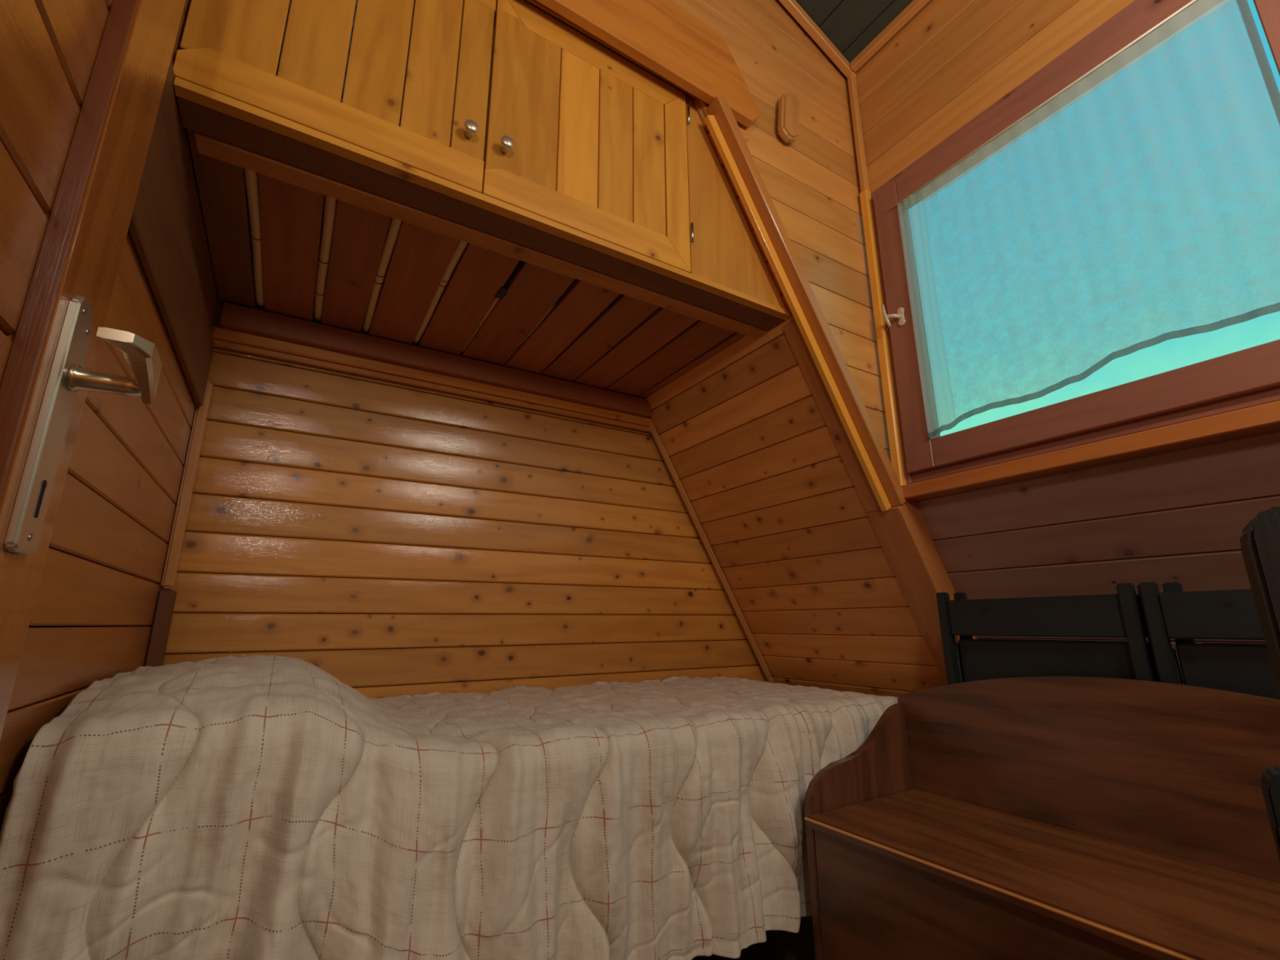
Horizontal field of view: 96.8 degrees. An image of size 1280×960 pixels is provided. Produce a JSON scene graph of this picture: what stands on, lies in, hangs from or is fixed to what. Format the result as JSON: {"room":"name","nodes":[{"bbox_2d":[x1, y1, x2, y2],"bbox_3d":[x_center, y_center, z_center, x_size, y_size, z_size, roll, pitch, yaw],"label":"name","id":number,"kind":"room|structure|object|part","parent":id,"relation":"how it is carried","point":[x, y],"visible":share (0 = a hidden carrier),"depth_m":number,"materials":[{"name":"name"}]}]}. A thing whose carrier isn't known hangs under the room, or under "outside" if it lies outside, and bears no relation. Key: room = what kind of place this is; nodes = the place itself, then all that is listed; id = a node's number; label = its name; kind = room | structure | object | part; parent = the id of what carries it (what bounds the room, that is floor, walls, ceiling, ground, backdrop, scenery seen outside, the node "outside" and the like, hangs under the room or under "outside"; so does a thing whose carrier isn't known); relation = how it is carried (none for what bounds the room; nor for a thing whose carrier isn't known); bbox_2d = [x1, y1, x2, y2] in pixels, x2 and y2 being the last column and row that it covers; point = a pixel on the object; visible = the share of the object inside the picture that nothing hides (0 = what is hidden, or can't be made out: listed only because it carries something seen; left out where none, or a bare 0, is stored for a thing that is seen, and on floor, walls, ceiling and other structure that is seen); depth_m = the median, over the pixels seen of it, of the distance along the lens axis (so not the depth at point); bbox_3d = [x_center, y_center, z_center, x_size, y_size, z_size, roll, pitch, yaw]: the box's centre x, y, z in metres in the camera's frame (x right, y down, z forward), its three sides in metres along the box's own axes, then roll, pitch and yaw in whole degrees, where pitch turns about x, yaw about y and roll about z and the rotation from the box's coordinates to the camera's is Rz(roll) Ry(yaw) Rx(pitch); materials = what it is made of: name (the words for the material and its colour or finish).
{"room":"cabin bedroom","nodes":[
{"label":"cabin bedroom","id":0,"kind":"room"},
{"bbox_2d":[0,0,218,833],"bbox_3d":[-0.657,-1.302,-0.064,0.979,4.108,3.730,8,-17,-30],"label":"wall","id":1,"kind":"structure","parent":0,"point":[95,606],"depth_m":0.92,"materials":[{"name":"brown wood"}]},
{"bbox_2d":[0,0,185,739],"bbox_3d":[-0.384,-0.145,0.297,0.118,2.010,0.740,8,-17,-30],"label":"door","id":2,"kind":"structure","parent":1,"relation":"in","point":[82,82],"depth_m":0.52,"materials":[{"name":"red wood"}]},
{"bbox_3d":[-0.541,-0.054,0.524,0.008,0.244,0.048,8,-16,-30],"label":"handle plate","id":3,"kind":"part","parent":2,"relation":"part of","materials":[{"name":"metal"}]},
{"bbox_3d":[-0.413,-0.153,0.265,0.014,1.770,0.518,8,-16,-30],"label":"panel","id":4,"kind":"part","parent":2,"relation":"part of","materials":[{"name":"red wood"}]},
{"bbox_3d":[-0.529,-0.101,0.487,0.018,1.760,0.004,8,-17,-30],"label":"moulding","id":5,"kind":"part","parent":2,"relation":"part of","materials":[{"name":"brown wood"}]},
{"bbox_3d":[-0.497,-0.110,0.535,0.063,0.049,0.076,8,-17,-30],"label":"handle","id":6,"kind":"part","parent":2,"relation":"part of","materials":[{"name":"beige metal"}]},
{"bbox_2d":[144,590,177,666],"bbox_3d":[-1.162,0.532,1.336,0.031,0.535,0.030,8,-17,-30],"label":"trim","id":7,"kind":"structure","parent":1,"relation":"attached to","point":[160,631],"depth_m":1.37,"materials":[{"name":"brown wood"}]},
{"bbox_2d":[128,58,218,406],"bbox_3d":[-0.900,-0.449,1.119,0.015,0.308,1.000,8,-17,-30],"label":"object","id":8,"kind":"structure","parent":1,"relation":"attached to","point":[166,231],"depth_m":1.04,"materials":[{"name":"brown wood"}]},
{"bbox_2d":[160,381,213,588],"bbox_3d":[-1.168,0.001,1.470,0.025,0.550,0.026,8,-17,-30],"label":"trim","id":9,"kind":"structure","parent":1,"relation":"attached to","point":[171,570],"depth_m":1.46,"materials":[{"name":"brown wood"}]},
{"bbox_2d":[147,0,767,698],"bbox_3d":[-0.211,-0.704,2.312,2.411,4.108,0.044,8,-17,-30],"label":"wall","id":10,"kind":"structure","parent":0,"point":[388,539],"depth_m":1.78,"materials":[{"name":"brown wood"}]},
{"bbox_2d":[212,326,652,432],"bbox_3d":[-0.566,-0.308,1.932,1.442,0.050,0.030,8,-17,-30],"label":"trim","id":11,"kind":"structure","parent":10,"relation":"attached to","point":[223,338],"depth_m":1.82,"materials":[{"name":"brown wood"}]},
{"bbox_2d":[219,302,652,417],"bbox_3d":[-0.563,-0.368,1.933,1.401,0.066,0.057,8,-17,-30],"label":"trim","id":12,"kind":"structure","parent":10,"relation":"attached to","point":[233,317],"depth_m":1.81,"materials":[{"name":"brown wood"}]},
{"bbox_2d":[173,0,792,399],"bbox_3d":[-0.365,-0.771,1.677,1.413,0.629,0.857,8,-17,-30],"label":"upper cabinet","id":13,"kind":"object","parent":10,"relation":"attached to","point":[566,157],"visible":0.85,"depth_m":1.32,"materials":[{"name":"brown wood"}]},
{"bbox_2d":[244,168,264,306],"bbox_3d":[-0.911,-0.565,1.350,0.029,0.026,0.607,8,-17,-30],"label":"cane","id":14,"kind":"object","parent":13,"relation":"attached to","point":[251,180],"visible":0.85,"depth_m":1.29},
{"bbox_2d":[314,195,337,319],"bbox_3d":[-0.791,-0.548,1.423,0.028,0.027,0.610,8,-17,-30],"label":"cane","id":15,"kind":"object","parent":13,"relation":"in","point":[331,203],"visible":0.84,"depth_m":1.38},
{"bbox_3d":[-0.547,-0.662,1.063,0.505,0.078,0.017,8,-17,-30],"label":"rail","id":16,"kind":"part","parent":13,"relation":"part of","materials":[{"name":"brown wood"}]},
{"bbox_2d":[362,217,402,331],"bbox_3d":[-0.683,-0.531,1.490,0.027,0.026,0.615,8,-17,-30],"label":"cane","id":17,"kind":"object","parent":13,"relation":"in","point":[395,224],"visible":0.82,"depth_m":1.44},
{"bbox_2d":[413,240,467,342],"bbox_3d":[-0.557,-0.513,1.565,0.026,0.025,0.615,8,-17,-30],"label":"cane","id":18,"kind":"object","parent":13,"relation":"in","point":[461,245],"visible":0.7,"depth_m":1.51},
{"bbox_3d":[-0.351,-0.724,1.175,0.029,0.029,0.032,8,-17,-30],"label":"knob","id":19,"kind":"part","parent":13,"relation":"part of","materials":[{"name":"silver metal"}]},
{"bbox_2d":[462,297,499,352],"bbox_3d":[-0.491,-0.470,1.736,0.016,0.014,0.383,8,-17,-30],"label":"cane","id":20,"kind":"object","parent":13,"relation":"attached to","point":[496,300],"visible":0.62,"depth_m":1.68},
{"bbox_3d":[-0.216,-0.535,1.382,1.380,0.024,0.049,8,-17,-30],"label":"slat rail","id":21,"kind":"part","parent":13,"relation":"part of","materials":[{"name":"brown wood"}]},
{"bbox_3d":[-0.187,-0.550,1.329,1.407,0.020,0.072,8,-17,-30],"label":"rail","id":22,"kind":"part","parent":13,"relation":"part of","materials":[{"name":"brown wood"}]},
{"bbox_3d":[-0.162,-0.558,1.288,1.406,0.015,0.026,8,-17,-30],"label":"rail","id":23,"kind":"part","parent":13,"relation":"part of","materials":[{"name":"brown wood"}]},
{"bbox_3d":[-0.549,-1.137,1.183,0.505,0.078,0.017,8,-17,-30],"label":"rail","id":24,"kind":"part","parent":13,"relation":"part of","materials":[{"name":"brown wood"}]},
{"bbox_3d":[-0.357,-0.865,1.295,0.040,0.556,0.020,8,-17,-30],"label":"post","id":25,"kind":"part","parent":13,"relation":"part of","materials":[{"name":"brown wood"}]},
{"bbox_2d":[493,286,508,300],"bbox_3d":[-0.374,-0.504,1.538,0.025,0.004,0.068,8,-17,-30],"label":"scrap","id":26,"kind":"object","parent":13,"relation":"attached to","point":[502,292],"visible":1,"depth_m":1.53,"materials":[{"name":"brown wood"}]},
{"bbox_3d":[-0.286,-0.715,1.214,0.029,0.029,0.032,8,-17,-30],"label":"knob","id":27,"kind":"part","parent":13,"relation":"part of","materials":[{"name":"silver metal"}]},
{"bbox_3d":[-0.102,-0.597,1.328,0.532,0.078,0.017,8,-17,-30],"label":"rail","id":28,"kind":"part","parent":13,"relation":"part of","materials":[{"name":"brown wood"}]},
{"bbox_3d":[-0.330,-1.157,1.356,1.053,0.039,0.030,8,-17,-30],"label":"rail","id":29,"kind":"part","parent":13,"relation":"part of","materials":[{"name":"brown wood"}]},
{"bbox_3d":[-0.104,-1.072,1.448,0.531,0.078,0.017,8,-17,-30],"label":"rail","id":30,"kind":"part","parent":13,"relation":"part of","materials":[{"name":"brown wood"}]},
{"bbox_3d":[0.276,-0.795,1.627,0.351,0.604,0.018,8,-17,-30],"label":"panel","id":31,"kind":"part","parent":13,"relation":"part of","materials":[{"name":"brown wood"}]},
{"bbox_2d":[648,421,774,683],"bbox_3d":[0.341,0.410,2.315,0.720,1.250,0.024,8,-17,-30],"label":"trim","id":32,"kind":"structure","parent":10,"relation":"attached to","point":[653,430],"depth_m":2.30,"materials":[{"name":"brown wood"}]},
{"bbox_2d":[461,0,944,697],"bbox_3d":[0.007,-0.738,1.927,2.384,3.849,0.875,8,-17,-30],"label":"wall","id":33,"kind":"structure","parent":0,"point":[744,434],"depth_m":1.86,"materials":[{"name":"brown wood"}]},
{"bbox_2d":[535,0,760,127],"bbox_3d":[-0.196,-1.228,1.364,1.268,0.268,0.029,8,-17,-30],"label":"beam","id":34,"kind":"structure","parent":33,"relation":"attached to","point":[661,36],"depth_m":1.50,"materials":[{"name":"brown wood"}]},
{"bbox_2d":[777,93,799,142],"bbox_3d":[0.458,-1.115,1.750,0.090,0.180,0.030,8,-17,-30],"label":"wooden block","id":35,"kind":"object","parent":33,"relation":"attached to","point":[788,104],"visible":1,"depth_m":1.73,"materials":[{"name":"brown wood"}]},
{"bbox_2d":[704,115,891,511],"bbox_3d":[0.447,-0.461,1.596,0.616,1.059,0.018,8,-17,-30],"label":"trim","id":36,"kind":"structure","parent":33,"relation":"attached to","point":[710,121],"depth_m":1.59,"materials":[{"name":"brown wood"}]},
{"bbox_2d":[706,95,907,506],"bbox_3d":[0.472,-0.489,1.597,0.637,1.088,0.049,8,-17,-30],"label":"trim","id":37,"kind":"structure","parent":33,"relation":"attached to","point":[719,107],"depth_m":1.58,"materials":[{"name":"brown wood"}]},
{"bbox_2d":[778,0,856,78],"bbox_3d":[0.005,-1.890,1.662,1.764,0.737,0.026,8,-17,-30],"label":"trim","id":38,"kind":"structure","parent":33,"relation":"attached to","point":[792,6],"depth_m":1.94,"materials":[{"name":"brown wood"}]},
{"bbox_2d":[782,319,977,684],"bbox_3d":[0.875,0.372,1.677,1.007,1.676,0.110,8,-17,-30],"label":"trim","id":39,"kind":"structure","parent":33,"relation":"attached to","point":[902,533],"depth_m":1.64,"materials":[{"name":"brown wood"}]},
{"bbox_2d":[692,916,815,959],"bbox_3d":[0.396,0.861,0.060,3.458,0.044,3.750,8,-17,-30],"label":"floor","id":40,"kind":"structure","parent":0,"point":[779,944],"depth_m":1.44,"materials":[{"name":"black"}]},
{"bbox_2d":[804,675,1279,959],"bbox_3d":[0.728,0.687,0.888,0.393,0.696,0.908,8,-17,-30],"label":"storage bench","id":41,"kind":"object","parent":40,"relation":"on","point":[1042,817],"visible":1,"depth_m":0.99,"materials":[{"name":"brown wood"}]},
{"bbox_3d":[0.499,0.825,1.244,0.347,0.605,0.020,8,-17,-30],"label":"panel","id":42,"kind":"part","parent":41,"relation":"part of","materials":[{"name":"brown wood"}]},
{"bbox_3d":[0.591,0.784,0.776,0.018,0.334,0.865,8,-17,-30],"label":"panel","id":43,"kind":"part","parent":41,"relation":"part of","materials":[{"name":"brown wood"}]},
{"bbox_3d":[0.720,0.629,0.897,0.368,0.022,0.865,8,-17,-30],"label":"seat lid","id":44,"kind":"part","parent":41,"relation":"part of","materials":[{"name":"brown wood"}]},
{"bbox_3d":[0.885,0.662,0.997,0.020,0.596,0.903,8,-17,-30],"label":"backrest","id":45,"kind":"part","parent":41,"relation":"part of","materials":[{"name":"brown wood"}]},
{"bbox_2d":[936,582,1158,684],"bbox_3d":[0.868,0.667,1.173,0.040,0.872,0.398,8,-17,-30],"label":"folding chair","id":46,"kind":"object","parent":40,"relation":"on","point":[1102,615],"visible":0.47,"depth_m":1.23,"materials":[{"name":"black wood"}]},
{"bbox_3d":[0.763,0.706,1.323,0.022,0.872,0.024,8,-17,-30],"label":"post","id":47,"kind":"part","parent":46,"relation":"part of","materials":[{"name":"black wood"}]},
{"bbox_3d":[0.781,0.763,1.319,0.016,0.740,0.022,8,-17,-30],"label":"leg","id":48,"kind":"part","parent":46,"relation":"part of","materials":[{"name":"black wood"}]},
{"bbox_3d":[0.858,0.304,1.259,0.014,0.084,0.348,8,-17,-30],"label":"rail","id":49,"kind":"part","parent":46,"relation":"part of","materials":[{"name":"black wood"}]},
{"bbox_3d":[0.877,0.578,1.201,0.014,0.460,0.344,8,-17,-30],"label":"folded seat","id":50,"kind":"part","parent":46,"relation":"part of","materials":[{"name":"black wood"}]},
{"bbox_3d":[0.958,0.627,1.014,0.022,0.872,0.024,8,-17,-30],"label":"post","id":51,"kind":"part","parent":46,"relation":"part of","materials":[{"name":"black wood"}]},
{"bbox_3d":[0.976,0.684,1.010,0.016,0.740,0.022,8,-17,-30],"label":"leg","id":52,"kind":"part","parent":46,"relation":"part of","materials":[{"name":"black wood"}]},
{"bbox_2d":[953,583,1159,681],"bbox_3d":[0.917,0.669,1.181,0.040,0.872,0.398,8,-17,-30],"label":"folding chair","id":53,"kind":"object","parent":40,"relation":"on","point":[957,596],"visible":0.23,"depth_m":1.13,"materials":[{"name":"black wood"}]},
{"bbox_3d":[0.811,0.708,1.331,0.022,0.872,0.024,8,-17,-30],"label":"post","id":54,"kind":"part","parent":53,"relation":"part of","materials":[{"name":"black wood"}]},
{"bbox_3d":[0.925,0.580,1.210,0.014,0.460,0.344,8,-17,-30],"label":"folded seat","id":55,"kind":"part","parent":53,"relation":"part of","materials":[{"name":"black wood"}]},
{"bbox_3d":[0.906,0.305,1.268,0.014,0.084,0.348,8,-17,-30],"label":"rail","id":56,"kind":"part","parent":53,"relation":"part of","materials":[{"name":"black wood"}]},
{"bbox_3d":[1.007,0.629,1.022,0.022,0.872,0.024,8,-17,-30],"label":"post","id":57,"kind":"part","parent":53,"relation":"part of","materials":[{"name":"black wood"}]},
{"bbox_2d":[1138,582,1279,699],"bbox_3d":[1.082,0.581,0.834,0.040,0.872,0.398,8,-17,-30],"label":"folding chair","id":58,"kind":"object","parent":40,"relation":"on","point":[1227,615],"visible":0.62,"depth_m":1.01,"materials":[{"name":"black wood"}]},
{"bbox_3d":[0.977,0.619,0.984,0.022,0.872,0.024,8,-17,-30],"label":"post","id":59,"kind":"part","parent":58,"relation":"part of","materials":[{"name":"black wood"}]},
{"bbox_3d":[0.995,0.676,0.981,0.016,0.740,0.022,8,-17,-30],"label":"leg","id":60,"kind":"part","parent":58,"relation":"part of","materials":[{"name":"black wood"}]},
{"bbox_3d":[1.072,0.217,0.921,0.014,0.084,0.348,8,-17,-30],"label":"rail","id":61,"kind":"part","parent":58,"relation":"part of","materials":[{"name":"black wood"}]},
{"bbox_3d":[1.091,0.491,0.863,0.014,0.460,0.344,8,-17,-30],"label":"folded seat","id":62,"kind":"part","parent":58,"relation":"part of","materials":[{"name":"black wood"}]},
{"bbox_2d":[1162,582,1266,644],"bbox_3d":[1.133,0.582,0.839,0.040,0.872,0.398,8,-17,-30],"label":"folding chair","id":63,"kind":"object","parent":40,"relation":"on","point":[1167,586],"visible":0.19,"depth_m":1.08,"materials":[{"name":"black wood"}]},
{"bbox_3d":[1.028,0.620,0.989,0.022,0.872,0.024,8,-17,-30],"label":"post","id":64,"kind":"part","parent":63,"relation":"part of","materials":[{"name":"black wood"}]},
{"bbox_3d":[1.141,0.492,0.868,0.014,0.460,0.344,8,-17,-30],"label":"folded seat","id":65,"kind":"part","parent":63,"relation":"part of","materials":[{"name":"black wood"}]},
{"bbox_2d":[1240,506,1279,861],"bbox_3d":[0.666,0.429,0.213,0.486,0.865,0.362,-13,-19,40],"label":"wooden armchair","id":66,"kind":"object","parent":40,"relation":"on","point":[1260,540],"visible":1,"depth_m":0.34,"materials":[{"name":"black wood"}]},
{"bbox_3d":[0.393,0.438,0.242,0.036,0.865,0.045,-13,-19,40],"label":"post","id":67,"kind":"part","parent":66,"relation":"part of","materials":[{"name":"black wood"}]},
{"bbox_3d":[0.605,0.593,0.449,0.036,0.664,0.042,-13,-19,40],"label":"leg","id":68,"kind":"part","parent":66,"relation":"part of","materials":[{"name":"black wood"}]},
{"bbox_2d":[795,0,913,63],"bbox_3d":[0.337,-2.458,0.346,2.804,1.155,2.880,8,-17,-30],"label":"ceiling","id":69,"kind":"structure","parent":0,"point":[851,25],"depth_m":1.90,"materials":[{"name":"grey wood"}]},
{"bbox_2d":[855,0,1279,684],"bbox_3d":[1.775,-0.424,0.746,0.680,2.698,2.800,8,-17,-30],"label":"wall","id":70,"kind":"structure","parent":0,"point":[1181,516],"depth_m":1.44,"materials":[{"name":"brown wood"}]},
{"bbox_2d":[847,74,869,192],"bbox_3d":[0.752,-1.220,1.965,0.025,0.538,0.022,8,-17,-30],"label":"trim","id":71,"kind":"structure","parent":70,"relation":"attached to","point":[851,81],"depth_m":1.95,"materials":[{"name":"brown wood"}]},
{"bbox_2d":[859,188,906,485],"bbox_3d":[0.751,-0.453,1.764,0.026,1.045,0.029,8,-17,-30],"label":"trim","id":72,"kind":"structure","parent":70,"relation":"attached to","point":[881,329],"depth_m":1.75,"materials":[{"name":"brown wood"}]},
{"bbox_2d":[850,0,930,71],"bbox_3d":[1.464,-1.742,0.873,0.026,0.032,2.737,8,-17,-30],"label":"trim","id":73,"kind":"structure","parent":70,"relation":"attached to","point":[912,9],"depth_m":1.88,"materials":[{"name":"brown wood"}]},
{"bbox_2d":[870,0,1279,501],"bbox_3d":[1.260,-0.639,0.997,0.197,1.040,1.862,8,-17,-30],"label":"window","id":74,"kind":"structure","parent":70,"relation":"in","point":[1234,395],"depth_m":1.33,"materials":[{"name":"red wood"}]},
{"bbox_3d":[0.757,-0.497,1.707,0.051,0.079,0.018,-6,-15,21],"label":"lever","id":75,"kind":"part","parent":74,"relation":"part of","materials":[{"name":"beige paint"}]},
{"bbox_3d":[0.781,-0.489,1.699,0.005,0.059,0.022,8,-17,-30],"label":"handle","id":76,"kind":"part","parent":74,"relation":"part of","materials":[{"name":"beige paint"}]},
{"bbox_2d":[891,0,1279,437],"bbox_3d":[0.993,-0.565,1.351,0.012,0.762,0.787,8,-16,-30],"label":"curtain","id":77,"kind":"object","parent":74,"relation":"hanging from","point":[937,395],"visible":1,"depth_m":1.39,"materials":[{"name":"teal fabric"}]},
{"bbox_3d":[0.990,-0.932,1.443,0.006,0.006,0.787,8,-17,-30],"label":"rod","id":78,"kind":"part","parent":77,"relation":"part of","materials":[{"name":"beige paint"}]},
{"bbox_3d":[1.285,-0.151,0.885,0.148,0.038,1.856,8,-17,-30],"label":"sill","id":79,"kind":"part","parent":74,"relation":"part of","materials":[{"name":"orange wood"}]},
{"bbox_3d":[-0.190,0.937,1.407,1.785,0.475,0.650,8,-17,-30],"label":"bed","id":80,"kind":"object","parent":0,"visible":0},
{"bbox_2d":[0,654,898,959],"bbox_3d":[-0.129,0.733,1.422,1.918,0.595,0.896,8,-17,-30],"label":"quilt","id":81,"kind":"object","parent":80,"relation":"on","point":[256,806],"visible":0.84,"depth_m":0.89,"materials":[{"name":"fabric"}]}
]}

